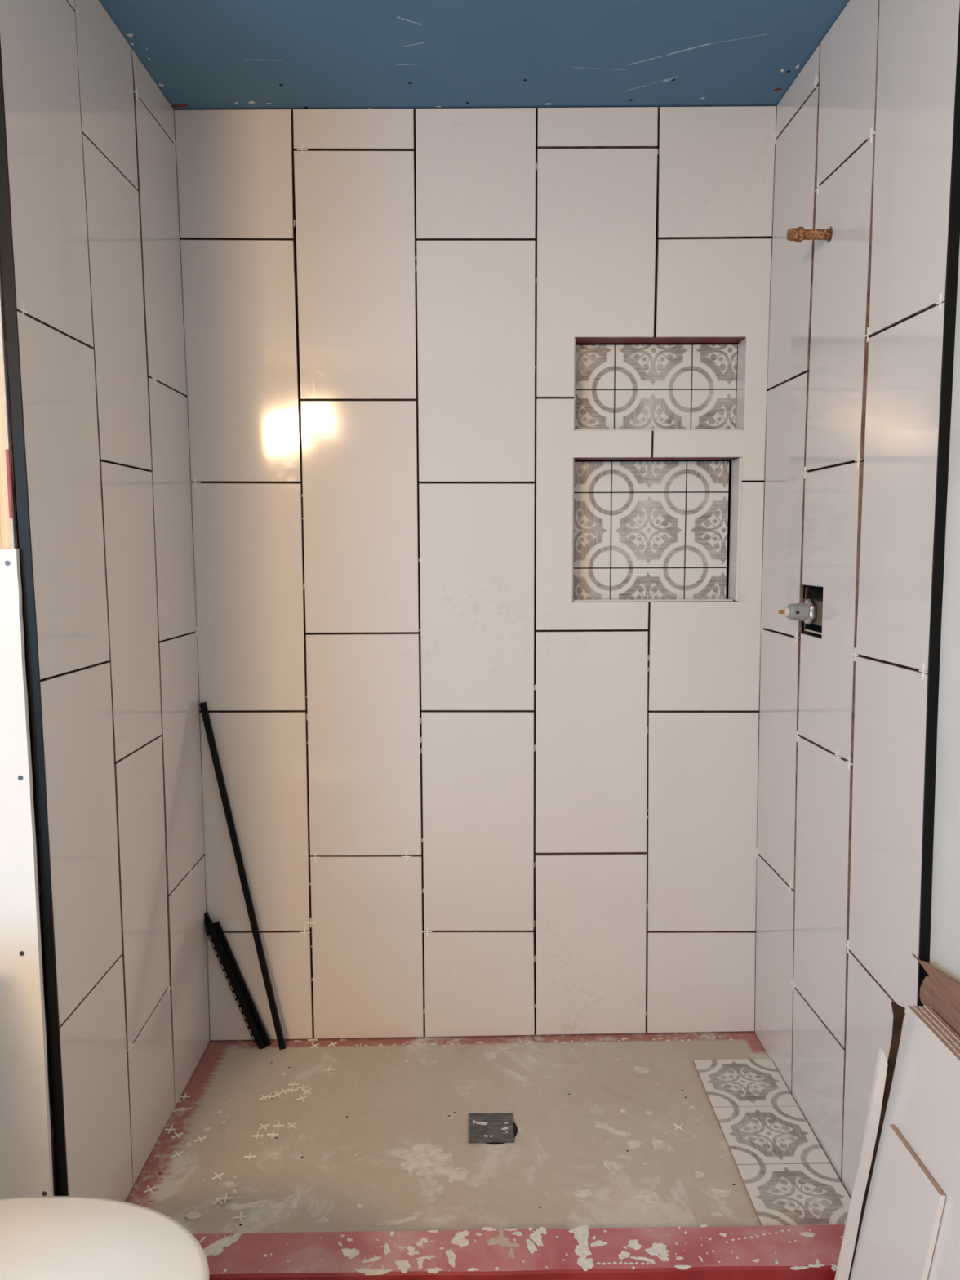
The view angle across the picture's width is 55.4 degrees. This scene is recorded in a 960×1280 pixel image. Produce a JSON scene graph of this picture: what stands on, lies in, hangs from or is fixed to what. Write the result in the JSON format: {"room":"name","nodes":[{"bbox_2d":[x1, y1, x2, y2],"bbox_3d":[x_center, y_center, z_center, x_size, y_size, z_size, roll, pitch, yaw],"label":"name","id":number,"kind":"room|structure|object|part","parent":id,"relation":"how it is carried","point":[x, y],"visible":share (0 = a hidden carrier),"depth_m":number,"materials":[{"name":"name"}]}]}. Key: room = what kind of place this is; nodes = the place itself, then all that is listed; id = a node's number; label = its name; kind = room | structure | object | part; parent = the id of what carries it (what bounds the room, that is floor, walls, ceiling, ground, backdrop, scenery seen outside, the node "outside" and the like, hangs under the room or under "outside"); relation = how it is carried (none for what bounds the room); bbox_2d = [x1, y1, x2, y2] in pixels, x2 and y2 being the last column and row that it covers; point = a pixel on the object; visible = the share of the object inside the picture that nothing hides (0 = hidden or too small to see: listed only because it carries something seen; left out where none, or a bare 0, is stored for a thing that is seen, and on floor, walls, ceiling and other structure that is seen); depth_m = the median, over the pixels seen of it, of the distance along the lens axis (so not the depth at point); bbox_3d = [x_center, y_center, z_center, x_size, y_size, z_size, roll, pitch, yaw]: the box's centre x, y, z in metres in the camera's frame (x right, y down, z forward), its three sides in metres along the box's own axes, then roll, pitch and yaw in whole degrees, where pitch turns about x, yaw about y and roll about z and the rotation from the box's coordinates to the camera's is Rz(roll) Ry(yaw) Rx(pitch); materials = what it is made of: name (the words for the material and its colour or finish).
{"room":"building under construction","nodes":[
{"label":"building under construction","id":0,"kind":"room"},
{"bbox_2d":[0,0,209,1201],"bbox_3d":[-0.804,-0.078,1.968,0.115,2.520,0.915,0,6,0],"label":"wall","id":1,"kind":"structure","parent":0,"point":[92,166],"depth_m":1.78,"materials":[{"name":"white tile"}]},
{"bbox_2d":[17,302,27,319],"bbox_3d":[-0.749,-0.539,1.498,0.003,0.027,0.027,0,6,0],"label":"spacer","id":2,"kind":"object","parent":1,"relation":"attached to","point":[23,312],"visible":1,"depth_m":1.50,"materials":[{"name":"white plastic"}]},
{"bbox_2d":[0,39,68,1195],"bbox_3d":[-0.757,-0.010,1.536,0.029,2.472,0.021,0,6,0],"label":"trim","id":3,"kind":"structure","parent":1,"relation":"attached to","point":[6,227],"depth_m":1.53,"materials":[{"name":"black metal"}]},
{"bbox_2d":[127,1040,133,1053],"bbox_3d":[-0.745,0.868,1.947,0.003,0.027,0.027,0,6,0],"label":"spacer","id":4,"kind":"object","parent":1,"relation":"attached to","point":[131,1044],"visible":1,"depth_m":1.95,"materials":[{"name":"white plastic"}]},
{"bbox_2d":[133,87,139,101],"bbox_3d":[-0.763,-1.212,2.030,0.003,0.027,0.027,0,6,0],"label":"spacer","id":5,"kind":"object","parent":1,"relation":"attached to","point":[135,87],"visible":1,"depth_m":2.03,"materials":[{"name":"white plastic"}]},
{"bbox_2d":[166,984,171,995],"bbox_3d":[-0.747,0.839,2.193,0.003,0.027,0.027,0,6,0],"label":"spacer","id":6,"kind":"object","parent":1,"relation":"attached to","point":[169,986],"visible":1,"depth_m":2.19,"materials":[{"name":"white plastic"}]},
{"bbox_2d":[98,0,849,110],"bbox_3d":[-0.447,-1.318,1.900,2.645,0.065,1.100,0,6,0],"label":"ceiling","id":7,"kind":"structure","parent":0,"point":[201,55],"depth_m":2.03,"materials":[{"name":"blue paint"}]},
{"bbox_2d":[173,106,777,1039],"bbox_3d":[-0.018,-0.096,2.502,2.000,2.600,0.160,0,6,0],"label":"wall","id":8,"kind":"structure","parent":0,"point":[477,398],"depth_m":2.43,"materials":[{"name":"white tile"}]},
{"bbox_2d":[190,476,200,487],"bbox_3d":[-0.742,-0.411,2.383,0.027,0.027,0.003,0,6,0],"label":"spacer","id":9,"kind":"object","parent":8,"relation":"attached to","point":[195,482],"visible":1,"depth_m":2.38,"materials":[{"name":"white plastic"}]},
{"bbox_2d":[297,143,307,155],"bbox_3d":[-0.447,-1.234,2.301,0.027,0.027,0.003,0,6,0],"label":"spacer","id":10,"kind":"object","parent":8,"relation":"attached to","point":[302,148],"visible":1,"depth_m":2.30,"materials":[{"name":"white plastic"}]},
{"bbox_2d":[300,927,310,937],"bbox_3d":[-0.480,0.802,2.510,0.027,0.027,0.003,0,6,0],"label":"spacer","id":11,"kind":"object","parent":8,"relation":"attached to","point":[304,931],"visible":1,"depth_m":2.51,"materials":[{"name":"white plastic"}]},
{"bbox_2d":[305,917,315,927],"bbox_3d":[-0.465,0.775,2.507,0.027,0.027,0.003,0,6,0],"label":"spacer","id":12,"kind":"object","parent":8,"relation":"attached to","point":[310,922],"visible":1,"depth_m":2.51,"materials":[{"name":"white plastic"}]},
{"bbox_2d":[401,851,411,861],"bbox_3d":[-0.200,0.588,2.490,0.027,0.027,0.003,0,6,0],"label":"spacer","id":13,"kind":"object","parent":8,"relation":"attached to","point":[406,855],"visible":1,"depth_m":2.49,"materials":[{"name":"white plastic"}]},
{"bbox_2d":[422,926,431,936],"bbox_3d":[-0.145,0.801,2.513,0.027,0.027,0.003,0,6,0],"label":"spacer","id":14,"kind":"object","parent":8,"relation":"attached to","point":[427,931],"visible":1,"depth_m":2.51,"materials":[{"name":"white plastic"}]},
{"bbox_2d":[124,1031,851,1233],"bbox_3d":[-0.003,1.158,2.123,1.550,0.035,0.870,0,6,0],"label":"floor","id":15,"kind":"structure","parent":0,"point":[379,1141],"depth_m":2.11,"materials":[{"name":"beige concrete"}]},
{"bbox_2d":[143,1185,156,1193],"bbox_3d":[-0.705,1.174,1.954,0.021,0.003,0.021,0,6,4],"label":"spacer","id":16,"kind":"object","parent":15,"relation":"on","point":[148,1186],"visible":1,"depth_m":1.95,"materials":[{"name":"white plastic"}]},
{"bbox_2d":[164,1124,176,1133],"bbox_3d":[-0.730,1.154,2.155,0.021,0.003,0.021,6,8,44],"label":"spacer","id":17,"kind":"object","parent":15,"relation":"on","point":[171,1128],"visible":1,"depth_m":2.15,"materials":[{"name":"white plastic"}]},
{"bbox_2d":[171,1131,182,1138],"bbox_3d":[-0.707,1.156,2.134,0.021,0.003,0.021,0,6,4],"label":"spacer","id":18,"kind":"object","parent":15,"relation":"on","point":[175,1133],"visible":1,"depth_m":2.13,"materials":[{"name":"white plastic"}]},
{"bbox_2d":[171,1150,183,1157],"bbox_3d":[-0.684,1.162,2.067,0.021,0.003,0.021,0,6,2],"label":"spacer","id":19,"kind":"object","parent":15,"relation":"on","point":[175,1152],"visible":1,"depth_m":2.06,"materials":[{"name":"white plastic"}]},
{"bbox_2d":[179,1093,190,1100],"bbox_3d":[-0.738,1.141,2.284,0.021,0.003,0.021,4,8,39],"label":"spacer","id":20,"kind":"object","parent":15,"relation":"on","point":[184,1095],"visible":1,"depth_m":2.28,"materials":[{"name":"white plastic"}]},
{"bbox_2d":[185,1211,200,1219],"bbox_3d":[-0.589,1.181,1.876,0.031,0.003,0.020,0,6,0],"label":"chip","id":21,"kind":"object","parent":15,"relation":"on","point":[193,1215],"visible":1,"depth_m":1.87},
{"bbox_2d":[194,1135,206,1142],"bbox_3d":[-0.648,1.157,2.119,0.021,0.003,0.021,1,6,10],"label":"spacer","id":22,"kind":"object","parent":15,"relation":"on","point":[198,1136],"visible":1,"depth_m":2.12,"materials":[{"name":"white plastic"}]},
{"bbox_2d":[212,1172,223,1179],"bbox_3d":[-0.571,1.169,1.993,0.021,0.003,0.021,0,6,2],"label":"spacer","id":23,"kind":"object","parent":15,"relation":"on","point":[215,1173],"visible":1,"depth_m":1.99,"materials":[{"name":"white plastic"}]},
{"bbox_2d":[212,1196,224,1204],"bbox_3d":[-0.548,1.176,1.918,0.021,0.003,0.021,0,6,-1],"label":"spacer","id":24,"kind":"object","parent":15,"relation":"on","point":[215,1197],"visible":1,"depth_m":1.91,"materials":[{"name":"white plastic"}]},
{"bbox_2d":[218,1193,231,1203],"bbox_3d":[-0.534,1.173,1.920,0.021,0.003,0.021,4,8,39],"label":"spacer","id":25,"kind":"object","parent":15,"relation":"on","point":[226,1197],"visible":1,"depth_m":1.92,"materials":[{"name":"white plastic"}]},
{"bbox_2d":[204,911,257,1045],"bbox_3d":[-0.678,0.929,2.505,0.161,0.381,0.011,0,6,2],"label":"bar","id":26,"kind":"object","parent":15,"relation":"on","point":[206,917],"visible":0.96,"depth_m":2.50,"materials":[{"name":"black metal"}]},
{"bbox_2d":[204,919,266,1048],"bbox_3d":[-0.665,0.938,2.489,0.155,0.366,0.011,0,6,2],"label":"bar","id":27,"kind":"object","parent":15,"relation":"on","point":[211,927],"visible":1,"depth_m":2.48,"materials":[{"name":"black metal"}]},
{"bbox_2d":[233,1211,247,1222],"bbox_3d":[-0.489,1.180,1.870,0.021,0.003,0.021,4,7,33],"label":"spacer","id":28,"kind":"object","parent":15,"relation":"on","point":[241,1216],"visible":1,"depth_m":1.87,"materials":[{"name":"white plastic"}]},
{"bbox_2d":[213,920,271,1045],"bbox_3d":[-0.652,0.942,2.505,0.150,0.355,0.011,0,6,2],"label":"bar","id":29,"kind":"object","parent":15,"relation":"on","point":[217,925],"visible":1,"depth_m":2.50,"materials":[{"name":"black metal"}]},
{"bbox_2d":[199,701,285,1049],"bbox_3d":[-0.638,0.641,2.465,0.213,0.958,0.011,1,6,7],"label":"bar","id":30,"kind":"object","parent":15,"relation":"on","point":[204,710],"visible":1,"depth_m":2.46,"materials":[{"name":"black metal"}]},
{"bbox_2d":[244,1151,256,1160],"bbox_3d":[-0.517,1.161,2.056,0.021,0.003,0.021,4,8,39],"label":"spacer","id":31,"kind":"object","parent":15,"relation":"on","point":[251,1155],"visible":1,"depth_m":2.06,"materials":[{"name":"white plastic"}]},
{"bbox_2d":[251,1131,263,1139],"bbox_3d":[-0.518,1.154,2.129,0.021,0.003,0.021,5,8,40],"label":"spacer","id":32,"kind":"object","parent":15,"relation":"on","point":[257,1135],"visible":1,"depth_m":2.13,"materials":[{"name":"white plastic"}]},
{"bbox_2d":[257,1123,269,1129],"bbox_3d":[-0.511,1.150,2.161,0.021,0.003,0.021,0,6,2],"label":"spacer","id":33,"kind":"object","parent":15,"relation":"on","point":[261,1124],"visible":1,"depth_m":2.16,"materials":[{"name":"white plastic"}]},
{"bbox_2d":[258,1093,269,1100],"bbox_3d":[-0.537,1.139,2.277,0.021,0.003,0.021,0,6,4],"label":"spacer","id":34,"kind":"object","parent":15,"relation":"on","point":[262,1095],"visible":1,"depth_m":2.27,"materials":[{"name":"white plastic"}]},
{"bbox_2d":[264,1093,275,1100],"bbox_3d":[-0.522,1.136,2.275,0.021,0.003,0.021,4,8,39],"label":"spacer","id":35,"kind":"object","parent":15,"relation":"on","point":[269,1095],"visible":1,"depth_m":2.27,"materials":[{"name":"white plastic"}]},
{"bbox_2d":[266,1129,279,1138],"bbox_3d":[-0.483,1.153,2.133,0.021,0.003,0.021,5,8,43],"label":"spacer","id":36,"kind":"object","parent":15,"relation":"on","point":[273,1134],"visible":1,"depth_m":2.13,"materials":[{"name":"white plastic"}]},
{"bbox_2d":[273,1091,282,1097],"bbox_3d":[-0.507,1.137,2.289,0.021,0.003,0.021,0,6,2],"label":"spacer","id":37,"kind":"object","parent":15,"relation":"on","point":[275,1092],"visible":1,"depth_m":2.29,"materials":[{"name":"white plastic"}]},
{"bbox_2d":[272,1120,284,1129],"bbox_3d":[-0.477,1.149,2.165,0.021,0.003,0.021,5,8,41],"label":"spacer","id":38,"kind":"object","parent":15,"relation":"on","point":[278,1125],"visible":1,"depth_m":2.16,"materials":[{"name":"white plastic"}]},
{"bbox_2d":[279,1088,288,1093],"bbox_3d":[-0.493,1.136,2.302,0.021,0.003,0.021,0,6,4],"label":"spacer","id":39,"kind":"object","parent":15,"relation":"on","point":[283,1090],"visible":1,"depth_m":2.30,"materials":[{"name":"white plastic"}]},
{"bbox_2d":[286,1121,296,1128],"bbox_3d":[-0.446,1.149,2.165,0.021,0.003,0.021,-1,6,-7],"label":"spacer","id":40,"kind":"object","parent":15,"relation":"on","point":[288,1123],"visible":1,"depth_m":2.16,"materials":[{"name":"white plastic"}]},
{"bbox_2d":[287,1085,297,1093],"bbox_3d":[-0.473,1.135,2.307,0.021,0.003,0.021,5,8,41],"label":"spacer","id":41,"kind":"object","parent":15,"relation":"on","point":[292,1089],"visible":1,"depth_m":2.31,"materials":[{"name":"white plastic"}]},
{"bbox_2d":[288,1080,299,1085],"bbox_3d":[-0.474,1.132,2.331,0.021,0.003,0.021,5,8,43],"label":"spacer","id":42,"kind":"object","parent":15,"relation":"on","point":[294,1083],"visible":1,"depth_m":2.33,"materials":[{"name":"white plastic"}]},
{"bbox_2d":[296,1094,306,1101],"bbox_3d":[-0.443,1.138,2.272,0.021,0.003,0.021,1,6,16],"label":"spacer","id":43,"kind":"object","parent":15,"relation":"on","point":[305,1096],"visible":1,"depth_m":2.27,"materials":[{"name":"white plastic"}]},
{"bbox_2d":[297,1083,307,1090],"bbox_3d":[-0.450,1.133,2.318,0.021,0.003,0.021,4,7,36],"label":"spacer","id":44,"kind":"object","parent":15,"relation":"on","point":[303,1086],"visible":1,"depth_m":2.32,"materials":[{"name":"white plastic"}]},
{"bbox_2d":[302,1088,311,1094],"bbox_3d":[-0.435,1.135,2.299,0.021,0.003,0.021,-1,6,-7],"label":"spacer","id":45,"kind":"object","parent":15,"relation":"on","point":[310,1089],"visible":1,"depth_m":2.30,"materials":[{"name":"white plastic"}]},
{"bbox_2d":[310,1043,319,1048],"bbox_3d":[-0.454,1.114,2.510,0.021,0.003,0.021,0,6,2],"label":"spacer","id":46,"kind":"object","parent":15,"relation":"on","point":[313,1044],"visible":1,"depth_m":2.51,"materials":[{"name":"white plastic"}]},
{"bbox_2d":[324,1066,334,1072],"bbox_3d":[-0.395,1.125,2.396,0.021,0.003,0.021,5,8,41],"label":"spacer","id":47,"kind":"object","parent":15,"relation":"on","point":[329,1068],"visible":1,"depth_m":2.39,"materials":[{"name":"white plastic"}]},
{"bbox_2d":[328,1041,337,1047],"bbox_3d":[-0.406,1.112,2.516,0.021,0.003,0.021,1,6,10],"label":"spacer","id":48,"kind":"object","parent":15,"relation":"on","point":[331,1042],"visible":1,"depth_m":2.51,"materials":[{"name":"white plastic"}]},
{"bbox_2d":[468,1112,517,1144],"bbox_3d":[0.031,1.143,2.141,0.116,0.008,0.108,0,6,0],"label":"floor drain","id":49,"kind":"object","parent":15,"relation":"on","point":[492,1128],"visible":1,"depth_m":2.14,"materials":[{"name":"black metal"}]},
{"bbox_2d":[674,1123,684,1130],"bbox_3d":[0.465,1.139,2.139,0.021,0.003,0.021,1,6,7],"label":"spacer","id":50,"kind":"object","parent":15,"relation":"on","point":[676,1125],"visible":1,"depth_m":2.14,"materials":[{"name":"white plastic"}]},
{"bbox_2d":[693,1058,850,1225],"bbox_3d":[0.663,1.136,2.109,0.209,0.011,0.595,0,6,0],"label":"tile","id":51,"kind":"object","parent":15,"relation":"on","point":[806,1193],"depth_m":2.05,"materials":[{"name":"tile"}]},
{"bbox_2d":[755,0,959,1197],"bbox_3d":[0.826,0.063,0.539,0.131,2.520,3.810,0,6,0],"label":"wall","id":52,"kind":"structure","parent":0,"point":[848,843],"depth_m":1.84,"materials":[{"name":"white tile"}]},
{"bbox_2d":[795,730,799,742],"bbox_3d":[0.752,0.228,2.166,0.003,0.027,0.027,0,6,0],"label":"spacer","id":53,"kind":"object","parent":52,"relation":"attached to","point":[797,735],"visible":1,"depth_m":2.16,"materials":[{"name":"white plastic"}]},
{"bbox_2d":[777,587,822,635],"bbox_3d":[0.743,-0.066,2.071,0.133,0.108,0.130,0,6,0],"label":"mixer valve","id":54,"kind":"object","parent":52,"relation":"attached to","point":[810,611],"visible":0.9,"depth_m":2.06,"materials":[{"name":"grey metal"}]},
{"bbox_3d":[0.684,-0.064,2.072,0.015,0.009,0.009,0,6,0],"label":"brass stem","id":55,"kind":"part","parent":54,"relation":"part of","materials":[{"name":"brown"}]},
{"bbox_2d":[786,226,832,242],"bbox_3d":[0.718,-0.868,1.957,0.118,0.032,0.032,0,6,0],"label":"pipe stub","id":56,"kind":"object","parent":52,"relation":"attached to","point":[797,235],"visible":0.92,"depth_m":1.95,"materials":[{"name":"gold metal"}]},
{"bbox_2d":[813,75,817,88],"bbox_3d":[0.748,-1.243,2.035,0.003,0.027,0.027,0,6,0],"label":"spacer","id":57,"kind":"object","parent":52,"relation":"attached to","point":[815,81],"visible":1,"depth_m":2.04,"materials":[{"name":"white plastic"}]},
{"bbox_2d":[814,182,820,195],"bbox_3d":[0.747,-0.997,2.021,0.003,0.027,0.027,0,6,0],"label":"spacer","id":58,"kind":"object","parent":52,"relation":"attached to","point":[818,186],"visible":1,"depth_m":2.02,"materials":[{"name":"white plastic"}]},
{"bbox_2d":[834,749,840,762],"bbox_3d":[0.754,0.244,1.926,0.003,0.027,0.027,0,6,0],"label":"spacer","id":59,"kind":"object","parent":52,"relation":"attached to","point":[835,754],"visible":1,"depth_m":1.93,"materials":[{"name":"white plastic"}]},
{"bbox_2d":[844,939,850,953],"bbox_3d":[0.760,0.633,1.887,0.003,0.027,0.027,0,6,0],"label":"spacer","id":60,"kind":"object","parent":52,"relation":"attached to","point":[847,944],"visible":1,"depth_m":1.89,"materials":[{"name":"white plastic"}]},
{"bbox_2d":[846,755,853,769],"bbox_3d":[0.754,0.251,1.867,0.003,0.027,0.027,0,6,0],"label":"spacer","id":61,"kind":"object","parent":52,"relation":"attached to","point":[848,762],"visible":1,"depth_m":1.86,"materials":[{"name":"white plastic"}]},
{"bbox_2d":[851,647,858,661],"bbox_3d":[0.752,0.029,1.833,0.003,0.027,0.027,0,6,0],"label":"spacer","id":62,"kind":"object","parent":52,"relation":"attached to","point":[855,654],"visible":1,"depth_m":1.83,"materials":[{"name":"white plastic"}]},
{"bbox_2d":[854,453,862,466],"bbox_3d":[0.749,-0.356,1.810,0.003,0.027,0.027,0,6,0],"label":"spacer","id":63,"kind":"object","parent":52,"relation":"attached to","point":[857,460],"visible":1,"depth_m":1.81,"materials":[{"name":"white plastic"}]},
{"bbox_2d":[864,327,871,342],"bbox_3d":[0.749,-0.589,1.764,0.003,0.027,0.027,0,6,0],"label":"spacer","id":64,"kind":"object","parent":52,"relation":"attached to","point":[867,335],"visible":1,"depth_m":1.76,"materials":[{"name":"white plastic"}]},
{"bbox_2d":[867,128,875,143],"bbox_3d":[0.749,-0.964,1.749,0.003,0.027,0.027,0,6,0],"label":"spacer","id":65,"kind":"object","parent":52,"relation":"attached to","point":[873,133],"visible":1,"depth_m":1.75,"materials":[{"name":"white plastic"}]},
{"bbox_2d":[919,663,928,679],"bbox_3d":[0.754,0.054,1.555,0.003,0.027,0.027,0,6,0],"label":"spacer","id":66,"kind":"object","parent":52,"relation":"attached to","point":[920,670],"visible":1,"depth_m":1.55,"materials":[{"name":"white plastic"}]},
{"bbox_2d":[912,1004,959,1055],"bbox_3d":[0.680,0.931,1.406,0.108,0.615,0.306,0,6,0],"label":"wall tile","id":67,"kind":"structure","parent":52,"relation":"attached to","point":[917,1008],"depth_m":1.45,"materials":[{"name":"white tile"}]},
{"bbox_2d":[916,4,959,1006],"bbox_3d":[0.769,-0.014,1.527,0.034,2.472,0.012,0,6,0],"label":"trim","id":68,"kind":"structure","parent":52,"relation":"attached to","point":[953,232],"depth_m":1.51,"materials":[{"name":"black metal"}]},
{"bbox_2d":[919,1005,959,1048],"bbox_3d":[0.690,0.931,1.405,0.108,0.615,0.306,0,6,0],"label":"wall tile","id":69,"kind":"structure","parent":52,"relation":"attached to","point":[924,1009],"depth_m":1.46,"materials":[{"name":"white tile"}]},
{"bbox_2d":[935,293,944,311],"bbox_3d":[0.751,-0.551,1.490,0.003,0.027,0.027,0,6,0],"label":"spacer","id":70,"kind":"object","parent":52,"relation":"attached to","point":[940,301],"visible":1,"depth_m":1.49,"materials":[{"name":"white plastic"}]},
{"bbox_2d":[923,1004,959,1042],"bbox_3d":[0.699,0.931,1.406,0.108,0.615,0.310,0,6,0],"label":"wall tile","id":71,"kind":"structure","parent":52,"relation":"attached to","point":[929,1008],"depth_m":1.47,"materials":[{"name":"white tile"}]},
{"bbox_2d":[855,1124,946,1279],"bbox_3d":[0.644,1.020,1.445,0.078,0.432,0.165,0,6,0],"label":"wall tile","id":72,"kind":"structure","parent":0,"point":[906,1210],"depth_m":1.43,"materials":[{"name":"white tile"}]},
{"bbox_2d":[849,1005,959,1279],"bbox_3d":[0.671,0.931,1.406,0.108,0.615,0.305,0,6,0],"label":"wall tile","id":73,"kind":"structure","parent":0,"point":[923,1104],"depth_m":1.42,"materials":[{"name":"white tile"}]},
{"bbox_3d":[-0.426,1.344,0.737,2.645,0.060,3.960,0,6,0],"label":"floor","id":74,"kind":"structure","parent":0,"visible":0},
{"bbox_2d":[0,1195,208,1279],"bbox_3d":[-0.700,0.883,1.149,0.708,0.775,0.480,0,6,0],"label":"toilet","id":75,"kind":"object","parent":74,"relation":"on","point":[42,1237],"visible":1,"depth_m":1.23,"materials":[{"name":"white ceramic"}]},
{"bbox_2d":[191,1224,845,1279],"bbox_3d":[0.008,1.155,1.653,1.506,0.125,0.122,0,6,0],"label":"shower curb","id":76,"kind":"object","parent":74,"relation":"on","point":[703,1251],"visible":0.9,"depth_m":1.64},
{"bbox_2d":[834,1047,888,1279],"bbox_3d":[0.639,0.937,1.554,0.085,0.510,0.009,0,6,0],"label":"tile strip","id":77,"kind":"object","parent":74,"relation":"on","point":[844,1263],"visible":1,"depth_m":1.55,"materials":[{"name":"white tile"}]},
{"bbox_2d":[848,1001,905,1279],"bbox_3d":[0.665,0.899,1.553,0.089,0.597,0.002,0,6,0],"label":"strip","id":78,"kind":"object","parent":74,"relation":"on","point":[898,1011],"visible":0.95,"depth_m":1.54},
{"bbox_2d":[911,953,959,1035],"bbox_3d":[0.710,0.883,1.443,0.100,0.700,0.377,0,6,0],"label":"cardboard box","id":79,"kind":"object","parent":74,"relation":"on","point":[939,991],"visible":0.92,"depth_m":1.49,"materials":[{"name":"brown cardboard"}]}
]}

